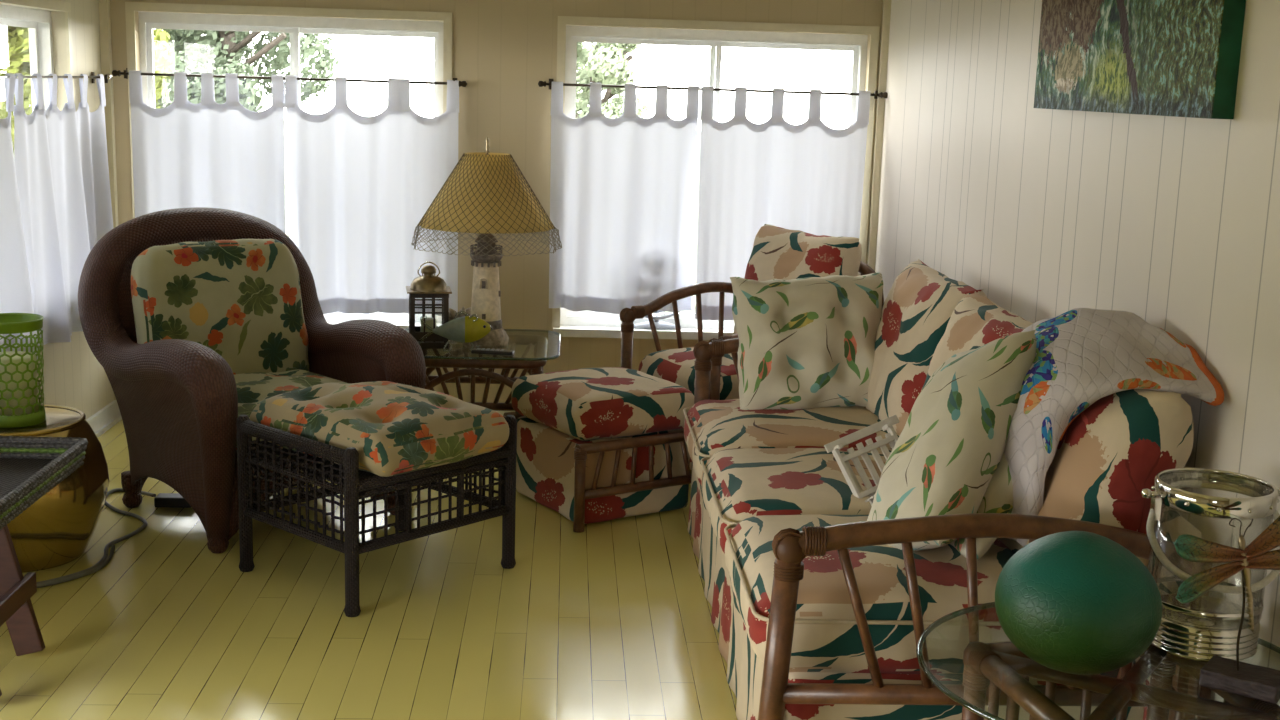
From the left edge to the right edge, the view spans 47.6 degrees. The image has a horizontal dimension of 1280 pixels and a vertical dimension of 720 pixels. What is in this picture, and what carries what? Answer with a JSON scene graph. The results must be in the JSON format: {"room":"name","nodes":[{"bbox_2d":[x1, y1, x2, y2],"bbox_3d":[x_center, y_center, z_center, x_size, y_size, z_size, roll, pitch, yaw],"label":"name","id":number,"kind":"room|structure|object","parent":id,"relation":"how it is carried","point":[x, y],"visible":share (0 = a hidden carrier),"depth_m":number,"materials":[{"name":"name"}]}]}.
{"room":"sunroom","nodes":[
{"label":"sunroom","id":0,"kind":"room"},
{"bbox_2d":[0,0,113,419],"bbox_3d":[-2.108,-0.105,1.942,0.140,2.350,8.450,1,11,-3],"label":"wall","id":1,"kind":"structure","parent":0,"point":[74,377],"depth_m":5.74,"materials":[{"name":"beige paint"}]},
{"bbox_2d":[0,0,74,111],"bbox_3d":[-2.215,-0.625,4.717,0.175,1.150,1.970,1,11,-3],"label":"window","id":2,"kind":"structure","parent":1,"relation":"in","point":[38,22],"depth_m":5.53,"materials":[{"name":"paint"}]},
{"bbox_2d":[0,72,112,82],"bbox_3d":[-2.130,-0.928,4.764,0.069,0.045,2.368,1,11,-3],"label":"curtain rod","id":3,"kind":"object","parent":1,"relation":"attached to","point":[107,77],"visible":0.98,"depth_m":5.49,"materials":[{"name":"brown metal"}]},
{"bbox_2d":[0,73,37,358],"bbox_3d":[-2.109,-0.373,4.377,0.136,0.973,1.232,2,11,-1],"label":"curtain","id":4,"kind":"object","parent":3,"relation":"hanging from","point":[15,288],"visible":0.75,"depth_m":4.86,"materials":[{"name":"white fabric"}]},
{"bbox_2d":[13,73,113,345],"bbox_3d":[-2.148,-0.581,5.456,0.130,0.973,0.933,1,11,-3],"label":"curtain","id":5,"kind":"object","parent":3,"relation":"hanging from","point":[61,157],"visible":0.76,"depth_m":5.33,"materials":[{"name":"white fabric"}]},
{"bbox_2d":[86,400,121,436],"bbox_3d":[-2.057,1.008,2.160,0.030,0.085,8.450,1,11,-3],"label":"baseboard","id":6,"kind":"structure","parent":1,"relation":"attached to","point":[108,416],"depth_m":6.08,"materials":[{"name":"white paint"}]},
{"bbox_2d":[0,420,737,719],"bbox_3d":[-0.437,1.132,2.262,3.580,0.100,8.750,1,11,-3],"label":"floor","id":7,"kind":"structure","parent":0,"point":[611,619],"depth_m":4.03,"materials":[{"name":"yellow wood"}]},
{"bbox_2d":[0,436,87,695],"bbox_3d":[-1.746,0.530,3.347,0.743,0.566,0.729,1,11,-3],"label":"tray table","id":8,"kind":"object","parent":7,"relation":"on","point":[30,467],"visible":1,"depth_m":3.63,"materials":[{"name":"wicker"}]},
{"bbox_2d":[0,458,53,498],"bbox_3d":[-1.739,0.312,3.300,0.705,0.012,0.680,1,11,-3],"label":"tray","id":9,"kind":"object","parent":8,"relation":"on","point":[14,472],"depth_m":3.51,"materials":[{"name":"wicker"}]},
{"bbox_2d":[0,404,108,572],"bbox_3d":[-1.910,0.391,4.469,0.516,0.437,0.516,1,11,-3],"label":"garden stool","id":10,"kind":"object","parent":7,"relation":"on","point":[57,529],"visible":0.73,"depth_m":4.36,"materials":[{"name":"ceramic"}]},
{"bbox_2d":[0,313,45,427],"bbox_3d":[-1.906,0.030,4.400,0.194,0.320,0.194,1,11,-3],"label":"candle holder","id":11,"kind":"object","parent":10,"relation":"on","point":[19,395],"visible":1,"depth_m":4.36,"materials":[{"name":"green metal"}]},
{"bbox_2d":[0,351,38,415],"bbox_3d":[-1.908,0.083,4.410,0.140,0.198,0.140,1,11,-3],"label":"candle","id":12,"kind":"object","parent":11,"relation":"on","point":[19,395],"depth_m":4.35,"materials":[{"name":"beige wax"}]},
{"bbox_2d":[36,488,191,587],"bbox_3d":[-1.614,0.560,4.700,0.617,0.036,1.070,1,11,-3],"label":"power cord","id":13,"kind":"object","parent":7,"relation":"on","point":[169,500],"visible":0.63,"depth_m":4.78,"materials":[{"name":"grey rubber"}]},
{"bbox_2d":[78,207,425,553],"bbox_3d":[-1.340,0.015,5.000,0.900,1.010,0.977,-8,15,-42],"label":"wicker armchair","id":14,"kind":"object","parent":7,"relation":"on","point":[194,318],"visible":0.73,"depth_m":4.93,"materials":[{"name":"brown wicker"}]},
{"bbox_2d":[131,238,308,373],"bbox_3d":[-1.477,-0.153,5.112,0.632,0.534,0.246,-8,15,-42],"label":"cushion","id":15,"kind":"object","parent":14,"relation":"on","point":[241,300],"depth_m":5.05,"materials":[{"name":"multicoloured fabric"}]},
{"bbox_2d":[234,369,342,450],"bbox_3d":[-1.266,0.153,4.943,0.594,0.170,0.673,-8,15,-42],"label":"seat cushion","id":16,"kind":"object","parent":14,"relation":"on","point":[254,386],"depth_m":4.93,"materials":[{"name":"multicoloured fabric"}]},
{"bbox_2d":[236,381,516,616],"bbox_3d":[-0.801,0.367,4.432,0.676,0.565,0.646,11,14,41],"label":"wicker ottoman","id":17,"kind":"object","parent":7,"relation":"on","point":[366,439],"visible":1,"depth_m":4.23,"materials":[{"name":"fabric"}]},
{"bbox_2d":[250,381,508,476],"bbox_3d":[-0.796,0.185,4.396,0.676,0.193,0.535,11,14,41],"label":"cushion","id":18,"kind":"object","parent":17,"relation":"on","point":[395,429],"depth_m":4.23,"materials":[{"name":"fabric"}]},
{"bbox_2d":[404,328,560,410],"bbox_3d":[-0.634,0.175,5.631,0.640,0.500,0.630,1,11,-3],"label":"end table","id":19,"kind":"object","parent":7,"relation":"on","point":[535,365],"visible":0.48,"depth_m":5.37,"materials":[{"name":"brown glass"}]},
{"bbox_2d":[406,262,451,348],"bbox_3d":[-0.794,-0.212,5.447,0.165,0.320,0.165,0,11,-11],"label":"candle lantern","id":20,"kind":"object","parent":19,"relation":"on","point":[428,285],"visible":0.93,"depth_m":5.40,"materials":[{"name":"black metal"}]},
{"bbox_2d":[420,318,436,331],"bbox_3d":[-0.797,-0.117,5.465,0.060,0.079,0.060,0,11,-11],"label":"candle","id":21,"kind":"object","parent":20,"relation":"on","point":[428,321],"depth_m":5.44,"materials":[{"name":"beige wax"}]},
{"bbox_2d":[418,311,492,350],"bbox_3d":[-0.691,-0.106,5.375,0.288,0.151,0.064,0,11,-7],"label":"fish","id":22,"kind":"object","parent":19,"relation":"on","point":[465,329],"visible":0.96,"depth_m":5.37},
{"bbox_2d":[449,306,470,320],"bbox_3d":[-0.697,-0.151,5.637,0.141,0.129,0.091,1,11,-3],"label":"conch shell","id":23,"kind":"object","parent":19,"relation":"on","point":[452,313],"visible":0.37,"depth_m":5.60,"materials":[{"name":"beige"}]},
{"bbox_2d":[411,137,561,348],"bbox_3d":[-0.578,-0.445,5.460,0.569,0.785,0.562,1,11,-3],"label":"lamp","id":24,"kind":"object","parent":19,"relation":"on","point":[486,193],"visible":0.99,"depth_m":5.30,"materials":[{"name":"fabric"}]},
{"bbox_2d":[471,348,514,354],"bbox_3d":[-0.542,-0.031,5.346,0.155,0.016,0.045,3,11,5],"label":"remote control","id":25,"kind":"object","parent":19,"relation":"on","point":[474,350],"visible":1,"depth_m":5.33,"materials":[{"name":"black plastic"}]},
{"bbox_2d":[503,367,693,532],"bbox_3d":[-0.136,0.285,5.220,0.535,0.469,0.570,-5,13,-32],"label":"ottoman","id":26,"kind":"object","parent":7,"relation":"on","point":[596,444],"visible":0.88,"depth_m":5.03,"materials":[{"name":"fabric"}]},
{"bbox_2d":[512,367,693,440],"bbox_3d":[-0.132,0.143,5.192,0.509,0.180,0.523,-5,13,-32],"label":"cushion","id":27,"kind":"object","parent":26,"relation":"on","point":[596,403],"depth_m":5.03,"materials":[{"name":"fabric"}]},
{"bbox_2d":[619,223,883,469],"bbox_3d":[0.443,-0.038,5.763,0.855,0.934,0.655,-5,13,-32],"label":"rattan armchair","id":28,"kind":"object","parent":7,"relation":"on","point":[778,252],"visible":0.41,"depth_m":5.75,"materials":[{"name":"fabric"}]},
{"bbox_2d":[639,347,740,398],"bbox_3d":[0.397,0.054,5.752,0.665,0.184,0.555,-5,13,-32],"label":"seat cushion","id":29,"kind":"object","parent":28,"relation":"on","point":[676,366],"depth_m":5.57,"materials":[{"name":"fabric"}]},
{"bbox_2d":[733,223,861,333],"bbox_3d":[0.625,-0.267,5.859,0.278,0.509,0.603,-5,13,-32],"label":"cushion","id":30,"kind":"object","parent":28,"relation":"on","point":[778,252],"depth_m":5.74,"materials":[{"name":"fabric"}]},
{"bbox_2d":[683,260,1211,719],"bbox_3d":[0.651,0.310,3.954,0.938,0.946,2.175,1,11,-3],"label":"sofa","id":31,"kind":"object","parent":7,"relation":"on","point":[816,614],"visible":0.71,"depth_m":3.05,"materials":[{"name":"fabric"}]},
{"bbox_2d":[683,399,897,485],"bbox_3d":[0.509,0.270,4.614,0.709,0.216,0.666,1,11,-3],"label":"seat cushion","id":32,"kind":"object","parent":31,"relation":"on","point":[713,426],"depth_m":4.45,"materials":[{"name":"fabric"}]},
{"bbox_2d":[701,447,890,555],"bbox_3d":[0.540,0.396,3.968,0.707,0.214,0.664,1,11,-3],"label":"seat cushion","id":33,"kind":"object","parent":31,"relation":"on","point":[739,484],"depth_m":3.82,"materials":[{"name":"fabric"}]},
{"bbox_2d":[731,270,882,409],"bbox_3d":[0.563,-0.053,4.711,0.533,0.464,0.254,-1,11,-16],"label":"throw pillow","id":34,"kind":"object","parent":31,"relation":"on","point":[809,341],"visible":0.93,"depth_m":4.63,"materials":[{"name":"fabric"}]},
{"bbox_2d":[824,415,898,503],"bbox_3d":[0.628,0.271,3.735,0.246,0.211,0.194,-4,12,-26],"label":"tray","id":35,"kind":"object","parent":31,"relation":"on","point":[891,436],"visible":0.57,"depth_m":3.75,"materials":[{"name":"white paint"}]},
{"bbox_2d":[725,514,1013,673],"bbox_3d":[0.572,0.520,3.320,0.709,0.218,0.664,1,11,-3],"label":"seat cushion","id":36,"kind":"object","parent":31,"relation":"on","point":[826,636],"depth_m":3.03,"materials":[{"name":"fabric"}]},
{"bbox_2d":[866,260,989,434],"bbox_3d":[0.888,-0.014,4.587,0.315,0.534,0.622,1,11,-3],"label":"cushion","id":37,"kind":"object","parent":31,"relation":"on","point":[919,303],"depth_m":4.44,"materials":[{"name":"fabric"}]},
{"bbox_2d":[867,331,1036,550],"bbox_3d":[0.706,0.203,3.325,0.317,0.567,0.514,12,15,43],"label":"throw pillow","id":38,"kind":"object","parent":31,"relation":"on","point":[954,438],"visible":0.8,"depth_m":3.21,"materials":[{"name":"fabric"}]},
{"bbox_2d":[918,291,1034,397],"bbox_3d":[0.941,0.123,3.943,0.318,0.540,0.620,1,11,-3],"label":"cushion","id":39,"kind":"object","parent":31,"relation":"on","point":[977,319],"depth_m":3.98,"materials":[{"name":"fabric"}]},
{"bbox_2d":[948,455,1013,561],"bbox_3d":[0.805,0.261,3.370,0.241,0.440,0.436,0,11,-10],"label":"throw pillow","id":40,"kind":"object","parent":31,"relation":"on","point":[998,495],"visible":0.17,"depth_m":3.20,"materials":[{"name":"fabric"}]},
{"bbox_2d":[1001,388,1191,568],"bbox_3d":[0.995,0.267,3.252,0.304,0.530,0.622,1,11,-3],"label":"cushion","id":41,"kind":"object","parent":31,"relation":"on","point":[1098,472],"depth_m":2.97,"materials":[{"name":"fabric"}]},
{"bbox_2d":[1003,308,1226,544],"bbox_3d":[0.983,0.165,3.235,0.366,0.529,0.623,1,11,-3],"label":"patchwork quilt","id":42,"kind":"object","parent":31,"relation":"on","point":[1084,355],"visible":0.78,"depth_m":3.11,"materials":[{"name":"fabric"}]},
{"bbox_2d":[916,602,1279,719],"bbox_3d":[0.835,0.793,2.585,0.707,0.520,0.707,1,11,-3],"label":"end table","id":43,"kind":"object","parent":7,"relation":"on","point":[1003,664],"visible":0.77,"depth_m":2.57,"materials":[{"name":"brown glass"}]},
{"bbox_2d":[995,531,1161,674],"bbox_3d":[0.756,0.415,2.508,0.278,0.245,0.278,1,11,-3],"label":"ball","id":44,"kind":"object","parent":43,"relation":"on","point":[1071,602],"visible":1,"depth_m":2.41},
{"bbox_2d":[1141,468,1279,661],"bbox_3d":[1.030,0.373,2.612,0.236,0.306,0.240,9,13,34],"label":"ice bucket","id":45,"kind":"object","parent":43,"relation":"on","point":[1205,627],"visible":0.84,"depth_m":2.58,"materials":[{"name":"clear glass"},{"name":"polished chrome"}]},
{"bbox_2d":[1173,516,1279,703],"bbox_3d":[0.996,0.384,2.438,0.242,0.349,0.133,3,11,5],"label":"sculpture","id":46,"kind":"object","parent":43,"relation":"on","point":[1237,677],"visible":1,"depth_m":2.39,"materials":[{"name":"metal"}]},
{"bbox_2d":[110,0,882,402],"bbox_3d":[-0.605,-0.883,6.244,3.560,2.350,0.140,1,11,-3],"label":"wall","id":47,"kind":"structure","parent":0,"point":[502,49],"depth_m":6.12,"materials":[{"name":"beige paint"}]},
{"bbox_2d":[99,0,117,399],"bbox_3d":[-2.220,-0.942,6.065,0.035,2.265,0.035,1,11,-3],"label":"trim","id":48,"kind":"structure","parent":47,"relation":"attached to","point":[104,5],"depth_m":6.03,"materials":[{"name":"beige paint"}]},
{"bbox_2d":[125,2,451,332],"bbox_3d":[-1.475,-0.806,6.189,1.340,1.357,0.175,1,11,-3],"label":"window","id":49,"kind":"structure","parent":47,"relation":"in","point":[439,28],"depth_m":6.08,"materials":[{"name":"paint"}]},
{"bbox_2d":[112,68,466,86],"bbox_3d":[-1.452,-1.173,6.041,1.458,0.045,0.069,1,11,-3],"label":"curtain rod","id":50,"kind":"object","parent":47,"relation":"attached to","point":[119,73],"visible":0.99,"depth_m":6.02,"materials":[{"name":"brown metal"}]},
{"bbox_2d":[129,70,284,232],"bbox_3d":[-1.808,-0.700,6.095,0.635,0.995,0.082,1,11,-6],"label":"curtain","id":51,"kind":"object","parent":50,"relation":"hanging from","point":[228,155],"visible":0.54,"depth_m":6.06,"materials":[{"name":"white fabric"}]},
{"bbox_2d":[285,75,458,315],"bbox_3d":[-1.128,-0.683,6.128,0.723,1.001,0.102,1,11,-3],"label":"curtain","id":52,"kind":"object","parent":50,"relation":"hanging from","point":[360,187],"visible":0.82,"depth_m":6.12,"materials":[{"name":"white fabric"}]},
{"bbox_2d":[497,411,513,415],"bbox_3d":[-0.635,0.243,6.381,3.220,0.085,0.016,1,11,-3],"label":"baseboard","id":53,"kind":"structure","parent":47,"relation":"attached to","point":[500,412],"depth_m":6.37,"materials":[{"name":"white paint"}]},
{"bbox_2d":[538,79,887,98],"bbox_3d":[0.313,-1.146,6.131,1.484,0.045,0.069,1,11,-3],"label":"curtain rod","id":54,"kind":"object","parent":47,"relation":"attached to","point":[875,94],"visible":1,"depth_m":6.11,"materials":[{"name":"brown metal"}]},
{"bbox_2d":[549,82,698,313],"bbox_3d":[-0.073,-0.683,6.182,0.629,0.973,0.103,1,11,-3],"label":"curtain","id":55,"kind":"object","parent":54,"relation":"hanging from","point":[623,188],"visible":0.97,"depth_m":6.19,"materials":[{"name":"white fabric"}]},
{"bbox_2d":[695,86,869,320],"bbox_3d":[0.603,-0.657,6.224,0.721,0.998,0.116,1,11,-3],"label":"curtain","id":56,"kind":"object","parent":54,"relation":"hanging from","point":[808,176],"visible":0.68,"depth_m":6.20,"materials":[{"name":"white fabric"}]},
{"bbox_2d":[552,16,879,339],"bbox_3d":[0.312,-0.770,6.282,1.360,1.357,0.175,1,11,-3],"label":"window","id":57,"kind":"structure","parent":47,"relation":"in","point":[717,37],"depth_m":6.19,"materials":[{"name":"paint"}]},
{"bbox_2d":[634,310,680,329],"bbox_3d":[0.075,-0.314,6.336,0.314,0.357,0.072,1,11,-3],"label":"desk fan","id":58,"kind":"object","parent":57,"relation":"on","point":[659,325],"visible":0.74,"depth_m":6.34,"materials":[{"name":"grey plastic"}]},
{"bbox_2d":[645,311,679,319],"bbox_3d":[0.076,-0.330,6.307,0.314,0.314,0.020,1,11,-3],"label":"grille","id":59,"kind":"object","parent":58,"relation":"attached to","point":[656,317],"depth_m":6.33,"materials":[{"name":"plastic"}]},
{"bbox_2d":[867,0,890,270],"bbox_3d":[1.023,-0.876,6.238,0.030,2.265,0.030,1,11,-3],"label":"trim","id":60,"kind":"structure","parent":47,"relation":"attached to","point":[886,8],"depth_m":6.21,"materials":[{"name":"beige paint"}]},
{"bbox_2d":[875,0,1279,717],"bbox_3d":[1.307,-0.036,2.121,0.140,2.350,8.450,1,11,-3],"label":"wall","id":61,"kind":"structure","parent":0,"point":[1172,223],"depth_m":3.64,"materials":[{"name":"white paint"}]},
{"bbox_2d":[1034,0,1245,118],"bbox_3d":[1.161,-0.890,3.441,0.046,0.598,1.145,1,11,-3],"label":"canvas painting","id":62,"kind":"object","parent":61,"relation":"attached to","point":[1177,58],"visible":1,"depth_m":3.30,"materials":[{"name":"paint"}]},
{"label":"outside","id":63,"kind":"structure","parent":0,"visible":0},
{"bbox_2d":[12,119,700,312],"bbox_3d":[-1.010,-1.872,19.982,80.000,0.100,80.000,1,11,-3],"label":"lawn","id":64,"kind":"structure","parent":63,"point":[285,129],"depth_m":22.18,"materials":[{"name":"green plant"}]},
{"bbox_2d":[0,68,169,152],"bbox_3d":[-5.921,-3.492,14.412,2.573,4.912,2.266,3,11,4],"label":"leafy tree","id":65,"kind":"object","parent":64,"relation":"on","point":[157,95],"visible":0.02,"depth_m":15.01,"materials":[{"name":"green plant"}]},
{"bbox_2d":[0,25,172,139],"bbox_3d":[-4.699,-2.350,11.495,2.124,3.849,2.209,1,11,-5],"label":"leafy tree","id":66,"kind":"object","parent":64,"relation":"on","point":[14,41],"visible":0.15,"depth_m":10.87,"materials":[{"name":"green plant"}]},
{"bbox_2d":[155,29,340,111],"bbox_3d":[-5.458,-4.632,19.283,2.483,5.344,2.744,2,11,2],"label":"leafy tree","id":67,"kind":"object","parent":64,"relation":"on","point":[229,48],"visible":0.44,"depth_m":19.25,"materials":[{"name":"green plant"}]},
{"bbox_2d":[575,42,648,118],"bbox_3d":[-0.638,-3.962,22.687,1.646,3.055,1.754,1,11,-3],"label":"leafy tree","id":68,"kind":"object","parent":64,"relation":"on","point":[607,63],"visible":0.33,"depth_m":22.21,"materials":[{"name":"green plant"}]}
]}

